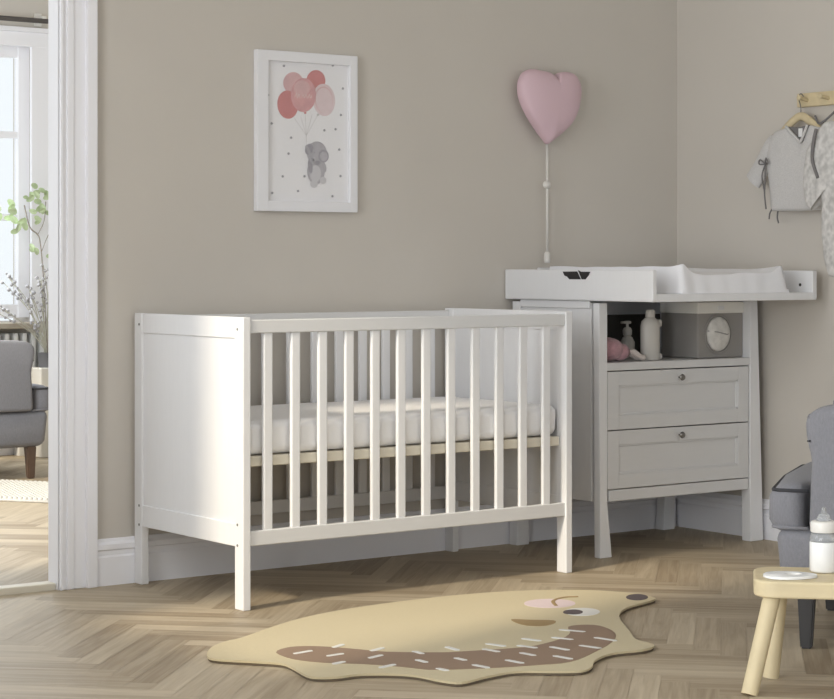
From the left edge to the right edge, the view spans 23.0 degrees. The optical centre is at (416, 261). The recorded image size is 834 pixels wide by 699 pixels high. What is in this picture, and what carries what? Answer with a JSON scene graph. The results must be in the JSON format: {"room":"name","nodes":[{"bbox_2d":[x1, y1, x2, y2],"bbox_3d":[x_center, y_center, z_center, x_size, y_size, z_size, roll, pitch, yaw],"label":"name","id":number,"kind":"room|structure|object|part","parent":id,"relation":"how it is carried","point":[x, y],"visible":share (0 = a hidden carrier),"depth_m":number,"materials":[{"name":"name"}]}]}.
{"room":"children's room","nodes":[
{"label":"children's room","id":0,"kind":"room"},
{"bbox_2d":[0,0,47,341],"bbox_3d":[-2.528,-0.340,10.468,5.800,2.700,0.230,0,0,-36],"label":"wall","id":1,"kind":"structure","parent":0,"point":[18,8],"depth_m":10.70,"materials":[{"name":"paint"}]},
{"bbox_2d":[0,448,13,455],"bbox_3d":[-2.454,0.926,10.367,5.600,0.145,0.020,0,0,-36],"label":"baseboard","id":2,"kind":"structure","parent":1,"relation":"attached to","point":[5,451],"depth_m":10.61,"materials":[{"name":"white paint"}]},
{"bbox_2d":[0,322,37,328],"bbox_3d":[-2.664,0.327,10.137,1.690,0.030,0.138,0,0,-36],"label":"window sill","id":3,"kind":"structure","parent":1,"relation":"attached to","point":[3,325],"depth_m":10.50,"materials":[{"name":"beige"}]},
{"bbox_2d":[0,25,47,321],"bbox_3d":[-2.649,-0.455,10.261,1.780,1.530,0.120,0,0,-36],"label":"window","id":4,"kind":"structure","parent":1,"relation":"in","point":[15,41],"depth_m":10.70,"materials":[{"name":"white paint"}]},
{"bbox_3d":[-2.662,-0.420,10.295,1.540,1.420,0.050,0,0,-36],"label":"sash","id":5,"kind":"part","parent":4,"relation":"part of","materials":[{"name":"white paint"}]},
{"bbox_2d":[0,13,47,26],"bbox_3d":[-2.670,-1.265,10.163,1.810,0.070,0.093,0,0,-36],"label":"curtain rod","id":6,"kind":"object","parent":1,"relation":"attached to","point":[38,20],"visible":0.98,"depth_m":10.61,"materials":[{"name":"grey metal"}]},
{"bbox_3d":[-2.651,-1.252,10.136,1.810,0.026,0.026,0,0,-36],"label":"rod","id":7,"kind":"part","parent":6,"relation":"part of","materials":[{"name":"grey metal"}]},
{"bbox_2d":[0,455,51,595],"bbox_3d":[-1.340,1.023,8.850,5.800,0.050,4.245,0,0,-36],"label":"floor","id":8,"kind":"structure","parent":0,"point":[23,525],"depth_m":7.54,"materials":[{"name":"brown wood"}]},
{"bbox_2d":[0,332,43,455],"bbox_3d":[-2.548,0.682,10.224,1.480,0.633,0.090,0,0,-36],"label":"radiator","id":9,"kind":"object","parent":8,"relation":"on","point":[28,337],"visible":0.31,"depth_m":10.58,"materials":[{"name":"white metal"}]},
{"bbox_3d":[-2.548,0.613,10.224,1.480,0.495,0.090,0,0,-36],"label":"fin panel","id":10,"kind":"part","parent":9,"relation":"part of","materials":[{"name":"white metal"}]},
{"bbox_2d":[0,340,47,478],"bbox_3d":[-2.210,0.491,9.530,0.836,1.013,0.746,0,0,-35],"label":"armchair","id":11,"kind":"object","parent":8,"relation":"on","point":[23,403],"visible":0.94,"depth_m":9.38,"materials":[{"name":"grey fabric"}]},
{"bbox_3d":[-2.035,0.493,9.266,0.626,0.380,0.110,0,0,-35],"label":"armrest","id":12,"kind":"part","parent":11,"relation":"part of","materials":[{"name":"grey fabric"}]},
{"bbox_3d":[-1.785,0.923,9.461,0.046,0.149,0.046,0,0,-35],"label":"leg","id":13,"kind":"part","parent":11,"relation":"part of","materials":[{"name":"brown wood"}]},
{"bbox_2d":[32,383,47,411],"bbox_3d":[-2.138,0.632,9.581,0.660,0.133,0.686,0,0,-35],"label":"seat cushion","id":14,"kind":"object","parent":11,"relation":"on","point":[39,392],"depth_m":9.45,"materials":[{"name":"grey fabric"}]},
{"bbox_2d":[0,183,47,457],"bbox_3d":[-1.949,0.296,10.490,0.450,1.403,0.140,0,0,-36],"label":"potted plant","id":15,"kind":"object","parent":8,"relation":"on","point":[39,375],"visible":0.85,"depth_m":10.47,"materials":[{"name":"green plant"}]},
{"bbox_3d":[-1.897,0.502,10.529,0.104,0.075,0.104,0,0,-36],"label":"pot","id":16,"kind":"part","parent":15,"relation":"part of","materials":[{"name":"grey ceramic"}]},
{"bbox_2d":[0,479,47,502],"bbox_3d":[-1.675,0.987,8.857,0.940,0.021,0.600,0,0,20],"label":"rug","id":17,"kind":"object","parent":8,"relation":"on","point":[10,490],"visible":0.41,"depth_m":8.76,"materials":[{"name":"white fabric"}]},
{"bbox_2d":[98,0,676,538],"bbox_3d":[-0.623,-0.340,6.709,4.220,2.700,0.055,0,0,-36],"label":"wall","id":18,"kind":"structure","parent":0,"point":[452,164],"depth_m":7.02,"materials":[{"name":"paint"}]},
{"bbox_2d":[0,581,55,595],"bbox_3d":[-1.578,0.999,6.008,1.118,0.022,0.056,0,0,-36],"label":"trim","id":19,"kind":"structure","parent":18,"relation":"attached to","point":[44,585],"depth_m":6.27,"materials":[{"name":"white wood"}]},
{"bbox_2d":[48,0,58,589],"bbox_3d":[-1.581,-0.115,6.001,1.162,2.250,0.068,0,0,-36],"label":"door frame","id":20,"kind":"structure","parent":18,"relation":"in","point":[53,5],"depth_m":6.33,"materials":[{"name":"white paint"}]},
{"bbox_2d":[59,0,97,590],"bbox_3d":[-1.563,-0.175,5.966,1.398,2.370,0.030,0,0,-36],"label":"trim","id":21,"kind":"structure","parent":18,"relation":"attached to","point":[78,19],"depth_m":6.34,"materials":[{"name":"white paint"}]},
{"bbox_2d":[254,49,357,212],"bbox_3d":[-0.369,-0.433,6.844,0.400,0.530,0.024,0,0,-36],"label":"picture frame","id":22,"kind":"object","parent":18,"relation":"attached to","point":[306,104],"visible":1,"depth_m":6.84,"materials":[{"name":"white wood"}]},
{"bbox_2d":[268,61,347,201],"bbox_3d":[-0.368,-0.433,6.851,0.350,0.490,0.009,0,0,-36],"label":"print","id":23,"kind":"object","parent":22,"relation":"attached to","point":[308,100],"depth_m":6.85,"materials":[{"name":"white paper"}]},
{"bbox_2d":[98,496,676,586],"bbox_3d":[-0.008,0.938,7.114,2.466,0.145,0.020,0,0,-36],"label":"baseboard","id":24,"kind":"structure","parent":18,"relation":"attached to","point":[171,555],"depth_m":6.89,"materials":[{"name":"white paint"}]},
{"bbox_2d":[517,69,581,262],"bbox_3d":[0.478,-0.345,7.420,0.286,0.698,0.101,0,0,-36],"label":"wall lamp","id":25,"kind":"object","parent":18,"relation":"attached to","point":[550,102],"visible":1,"depth_m":7.37,"materials":[{"name":"pink plastic"},{"name":"white plastic"}]},
{"bbox_2d":[543,180,550,188],"bbox_3d":[0.470,-0.281,7.433,0.034,0.030,0.024,0,0,-36],"label":"switch","id":26,"kind":"object","parent":25,"relation":"attached to","point":[546,184],"depth_m":7.42,"materials":[{"name":"white plastic"}]},
{"bbox_3d":[0.472,-0.245,7.437,0.008,0.410,0.008,0,0,-14],"label":"cord","id":27,"kind":"part","parent":25,"relation":"part of","materials":[{"name":"white plastic"}]},
{"bbox_3d":[0.482,-0.560,7.413,0.286,0.268,0.086,0,0,-36],"label":"lamp shade","id":28,"kind":"part","parent":25,"relation":"part of","materials":[{"name":"pink plastic"}]},
{"bbox_2d":[0,526,833,698],"bbox_3d":[0.492,1.035,3.400,6.100,0.050,6.600,0,0,-36],"label":"floor","id":29,"kind":"structure","parent":0,"point":[152,640],"depth_m":5.76,"materials":[{"name":"brown wood"}]},
{"bbox_2d":[135,308,571,610],"bbox_3d":[-0.192,0.585,6.564,1.254,0.850,0.655,0,0,-36],"label":"crib","id":30,"kind":"object","parent":29,"relation":"on","point":[193,459],"visible":0.97,"depth_m":6.34,"materials":[{"name":"white paint"}]},
{"bbox_3d":[-0.866,0.585,6.446,0.026,0.850,0.048,0,0,-36],"label":"leg","id":31,"kind":"part","parent":30,"relation":"part of","materials":[{"name":"white paint"}]},
{"bbox_3d":[-0.686,0.494,6.201,0.020,0.668,0.565,0,0,-36],"label":"panel","id":32,"kind":"part","parent":30,"relation":"part of","materials":[{"name":"white paint"}]},
{"bbox_3d":[-0.506,0.585,5.957,0.026,0.850,0.048,0,0,-36],"label":"leg","id":33,"kind":"part","parent":30,"relation":"part of","materials":[{"name":"white paint"}]},
{"bbox_3d":[-0.376,0.188,6.814,1.198,0.039,0.022,0,0,-36],"label":"rail","id":34,"kind":"part","parent":30,"relation":"part of","materials":[{"name":"paint"}]},
{"bbox_3d":[-0.376,0.803,6.814,1.198,0.044,0.022,0,0,-36],"label":"rail","id":35,"kind":"part","parent":30,"relation":"part of","materials":[{"name":"paint"}]},
{"bbox_2d":[250,397,554,454],"bbox_3d":[-0.190,0.513,6.560,1.186,0.103,0.596,0,0,-36],"label":"mattress","id":36,"kind":"object","parent":30,"relation":"on","point":[335,410],"visible":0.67,"depth_m":6.36,"materials":[{"name":"white fabric"}]},
{"bbox_3d":[-0.193,0.582,6.564,1.190,0.030,0.595,0,0,-36],"label":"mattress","id":37,"kind":"part","parent":30,"relation":"part of","materials":[{"name":"brown wood"}]},
{"bbox_3d":[-0.009,0.188,6.313,1.198,0.039,0.022,0,0,-36],"label":"rail","id":38,"kind":"part","parent":30,"relation":"part of","materials":[{"name":"paint"}]},
{"bbox_3d":[-0.009,0.803,6.313,1.198,0.044,0.022,0,0,-36],"label":"rail","id":39,"kind":"part","parent":30,"relation":"part of","materials":[{"name":"paint"}]},
{"bbox_3d":[0.121,0.585,7.170,0.026,0.850,0.048,0,0,-36],"label":"leg","id":40,"kind":"part","parent":30,"relation":"part of","materials":[{"name":"white paint"}]},
{"bbox_3d":[0.301,0.494,6.926,0.020,0.668,0.565,0,0,-36],"label":"panel","id":41,"kind":"part","parent":30,"relation":"part of","materials":[{"name":"white paint"}]},
{"bbox_3d":[0.480,0.585,6.681,0.026,0.850,0.048,0,0,-36],"label":"leg","id":42,"kind":"part","parent":30,"relation":"part of","materials":[{"name":"white paint"}]},
{"bbox_2d":[207,590,655,686],"bbox_3d":[0.179,1.002,5.527,1.548,0.013,1.092,0,0,-36],"label":"rug","id":43,"kind":"object","parent":29,"relation":"on","point":[464,639],"visible":1,"depth_m":5.43,"materials":[{"name":"beige carpet"}]},
{"bbox_2d":[505,268,816,558],"bbox_3d":[0.872,0.515,7.287,0.814,0.990,0.775,0,0,-36],"label":"table","id":44,"kind":"object","parent":29,"relation":"on","point":[665,422],"visible":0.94,"depth_m":7.17,"materials":[{"name":"white paint"}]},
{"bbox_3d":[0.366,0.575,7.341,0.058,0.870,0.045,0,0,-36],"label":"leg","id":45,"kind":"part","parent":44,"relation":"part of","materials":[{"name":"white paint"}]},
{"bbox_3d":[0.482,0.146,7.166,0.009,0.026,0.374,0,0,-36],"label":"rail","id":46,"kind":"part","parent":44,"relation":"part of","materials":[{"name":"white paint"}]},
{"bbox_3d":[0.495,0.480,7.176,0.024,0.680,0.374,0,0,-36],"label":"panel","id":47,"kind":"part","parent":44,"relation":"part of","materials":[{"name":"white paint"}]},
{"bbox_2d":[505,269,656,300],"bbox_3d":[0.552,0.078,7.053,0.018,0.104,0.775,0,0,-36],"label":"tray","id":48,"kind":"object","parent":44,"relation":"on","point":[523,284],"depth_m":7.02,"materials":[{"name":"white wood"}]},
{"bbox_3d":[0.634,0.575,7.010,0.059,0.870,0.032,0,0,-36],"label":"leg","id":49,"kind":"part","parent":44,"relation":"part of","materials":[{"name":"white paint"}]},
{"bbox_3d":[0.664,0.169,7.559,0.702,0.053,0.018,0,0,-36],"label":"rail","id":50,"kind":"part","parent":44,"relation":"part of","materials":[{"name":"white paint"}]},
{"bbox_2d":[607,337,645,360],"bbox_3d":[0.684,0.302,7.132,0.196,0.083,0.119,0,0,-27],"label":"plush toy","id":51,"kind":"object","parent":44,"relation":"on","point":[616,350],"visible":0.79,"depth_m":7.09,"materials":[{"name":"pink fabric"}]},
{"bbox_2d":[620,321,634,357],"bbox_3d":[0.754,0.277,7.351,0.052,0.134,0.052,0,0,3],"label":"pump bottle","id":52,"kind":"object","parent":44,"relation":"on","point":[627,339],"visible":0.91,"depth_m":7.33,"materials":[{"name":"white plastic"}]},
{"bbox_3d":[0.656,0.481,7.570,0.702,0.678,0.008,0,0,-36],"label":"panel","id":53,"kind":"part","parent":44,"relation":"part of","materials":[{"name":"grey wood"}]},
{"bbox_2d":[640,310,661,359],"bbox_3d":[0.825,0.256,7.217,0.087,0.176,0.057,0,0,-36],"label":"lotion bottle","id":54,"kind":"object","parent":44,"relation":"on","point":[650,326],"visible":0.97,"depth_m":7.19,"materials":[{"name":"white plastic"}]},
{"bbox_3d":[0.939,0.575,7.762,0.060,0.870,0.045,0,0,-36],"label":"leg","id":55,"kind":"part","parent":44,"relation":"part of","materials":[{"name":"white paint"}]},
{"bbox_2d":[550,264,788,293],"bbox_3d":[0.876,0.056,7.259,0.516,0.099,0.717,0,0,-36],"label":"changing pad","id":56,"kind":"object","parent":44,"relation":"on","point":[678,279],"visible":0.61,"depth_m":6.98,"materials":[{"name":"white plastic"}]},
{"bbox_3d":[0.806,0.678,7.370,0.678,0.198,0.400,0,0,-36],"label":"drawer","id":57,"kind":"part","parent":44,"relation":"part of","materials":[{"name":"paint"}]},
{"bbox_3d":[0.806,0.476,7.370,0.678,0.199,0.400,0,0,-36],"label":"drawer","id":58,"kind":"part","parent":44,"relation":"part of","materials":[{"name":"paint"}]},
{"bbox_3d":[0.921,0.801,7.220,0.670,0.039,0.022,0,0,-36],"label":"rail","id":59,"kind":"part","parent":44,"relation":"part of","materials":[{"name":"paint"}]},
{"bbox_3d":[0.928,0.404,7.195,0.024,0.024,0.025,0,0,-36],"label":"knob","id":60,"kind":"part","parent":44,"relation":"part of","materials":[{"name":"silver metal"}]},
{"bbox_2d":[660,301,743,358],"bbox_3d":[1.040,0.244,7.440,0.232,0.201,0.217,0,0,-36],"label":"storage box","id":61,"kind":"object","parent":44,"relation":"on","point":[704,329],"visible":0.98,"depth_m":7.37,"materials":[{"name":"grey fabric"}]},
{"bbox_3d":[1.079,0.480,7.605,0.020,0.680,0.374,0,0,-36],"label":"panel","id":62,"kind":"part","parent":44,"relation":"part of","materials":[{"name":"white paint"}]},
{"bbox_3d":[1.217,0.575,7.446,0.068,0.870,0.045,0,0,-36],"label":"leg","id":63,"kind":"part","parent":44,"relation":"part of","materials":[{"name":"white paint"}]},
{"bbox_2d":[783,271,816,298],"bbox_3d":[1.165,0.080,7.502,0.022,0.100,0.775,0,0,-36],"label":"tray","id":64,"kind":"object","parent":44,"relation":"on","point":[796,281],"depth_m":7.22,"materials":[{"name":"white wood"}]},
{"bbox_2d":[741,567,833,696],"bbox_3d":[1.024,0.882,4.870,0.502,0.268,0.295,0,0,9],"label":"stool","id":65,"kind":"object","parent":29,"relation":"on","point":[764,660],"visible":0.98,"depth_m":4.81,"materials":[{"name":"brown wood"}]},
{"bbox_3d":[0.808,0.897,4.812,0.041,0.239,0.129,0,0,45],"label":"leg","id":66,"kind":"part","parent":65,"relation":"part of","materials":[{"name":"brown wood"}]},
{"bbox_3d":[0.871,0.897,4.982,0.062,0.228,0.042,0,0,9],"label":"leg","id":67,"kind":"part","parent":65,"relation":"part of","materials":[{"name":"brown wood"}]},
{"bbox_2d":[763,571,816,579],"bbox_3d":[0.881,0.744,4.870,0.118,0.007,0.108,0,0,-36],"label":"pad","id":68,"kind":"object","parent":65,"relation":"on","point":[778,575],"visible":1,"depth_m":4.84,"materials":[{"name":"white"}]},
{"bbox_3d":[1.028,0.768,4.895,0.444,0.040,0.244,0,0,9],"label":"seat","id":69,"kind":"part","parent":65,"relation":"part of","materials":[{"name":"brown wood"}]},
{"bbox_2d":[810,507,833,572],"bbox_3d":[0.982,0.669,4.950,0.068,0.156,0.068,0,0,-36],"label":"baby bottle","id":70,"kind":"object","parent":65,"relation":"on","point":[822,528],"visible":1,"depth_m":4.92,"materials":[{"name":"white plastic"}]},
{"bbox_2d":[769,401,833,648],"bbox_3d":[1.405,0.503,5.565,0.836,1.013,0.746,0,0,17],"label":"armchair","id":71,"kind":"object","parent":29,"relation":"on","point":[797,499],"visible":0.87,"depth_m":5.34,"materials":[{"name":"grey fabric"}]},
{"bbox_2d":[769,462,811,530],"bbox_3d":[1.321,0.644,5.592,0.660,0.133,0.686,0,0,17],"label":"seat cushion","id":72,"kind":"object","parent":71,"relation":"on","point":[790,499],"depth_m":5.36,"materials":[{"name":"grey fabric"}]},
{"bbox_3d":[1.021,0.935,5.371,0.046,0.149,0.046,0,0,17],"label":"leg","id":73,"kind":"part","parent":71,"relation":"part of","materials":[{"name":"grey wood"}]},
{"bbox_3d":[1.318,0.505,5.260,0.626,0.380,0.110,0,0,17],"label":"armrest","id":74,"kind":"part","parent":71,"relation":"part of","materials":[{"name":"grey fabric"}]},
{"bbox_3d":[1.201,0.935,5.944,0.046,0.149,0.046,0,0,17],"label":"leg","id":75,"kind":"part","parent":71,"relation":"part of","materials":[{"name":"grey wood"}]},
{"bbox_2d":[677,0,833,498],"bbox_3d":[2.999,-0.340,5.241,0.120,2.700,6.600,0,0,-36],"label":"wall","id":76,"kind":"structure","parent":0,"point":[743,66],"depth_m":7.50,"materials":[{"name":"paint"}]},
{"bbox_2d":[676,492,780,540],"bbox_3d":[2.913,0.938,5.239,0.020,0.145,6.500,0,0,-36],"label":"baseboard","id":77,"kind":"structure","parent":76,"relation":"attached to","point":[712,511],"depth_m":7.67,"materials":[{"name":"white paint"}]},
{"bbox_2d":[797,91,833,107],"bbox_3d":[1.578,-0.577,7.013,0.070,0.049,0.780,0,0,-36],"label":"peg rack","id":78,"kind":"object","parent":76,"relation":"attached to","point":[824,98],"visible":1,"depth_m":7.26,"materials":[{"name":"brown wood"}]},
{"bbox_2d":[781,93,820,128],"bbox_3d":[1.361,-0.517,7.276,0.018,0.164,0.230,0,0,-36],"label":"clothes hanger","id":79,"kind":"object","parent":78,"relation":"hanging from","point":[801,116],"visible":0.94,"depth_m":7.27,"materials":[{"name":"brown wood"}]},
{"bbox_2d":[747,125,821,222],"bbox_3d":[1.349,-0.312,7.254,0.061,0.346,0.522,0,0,-36],"label":"shirt","id":80,"kind":"object","parent":79,"relation":"hanging from","point":[782,156],"visible":0.71,"depth_m":7.29,"materials":[{"name":"grey fabric"}]},
{"bbox_3d":[1.471,-0.507,6.991,0.018,0.164,0.230,0,0,-36],"label":"clothes hanger","id":81,"kind":"object","parent":78,"relation":"hanging from","visible":0},
{"bbox_2d":[803,111,833,276],"bbox_3d":[1.473,-0.239,6.992,0.073,0.588,0.410,0,0,-36],"label":"baby romper","id":82,"kind":"object","parent":81,"relation":"hanging from","point":[818,177],"visible":1,"depth_m":7.05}
]}

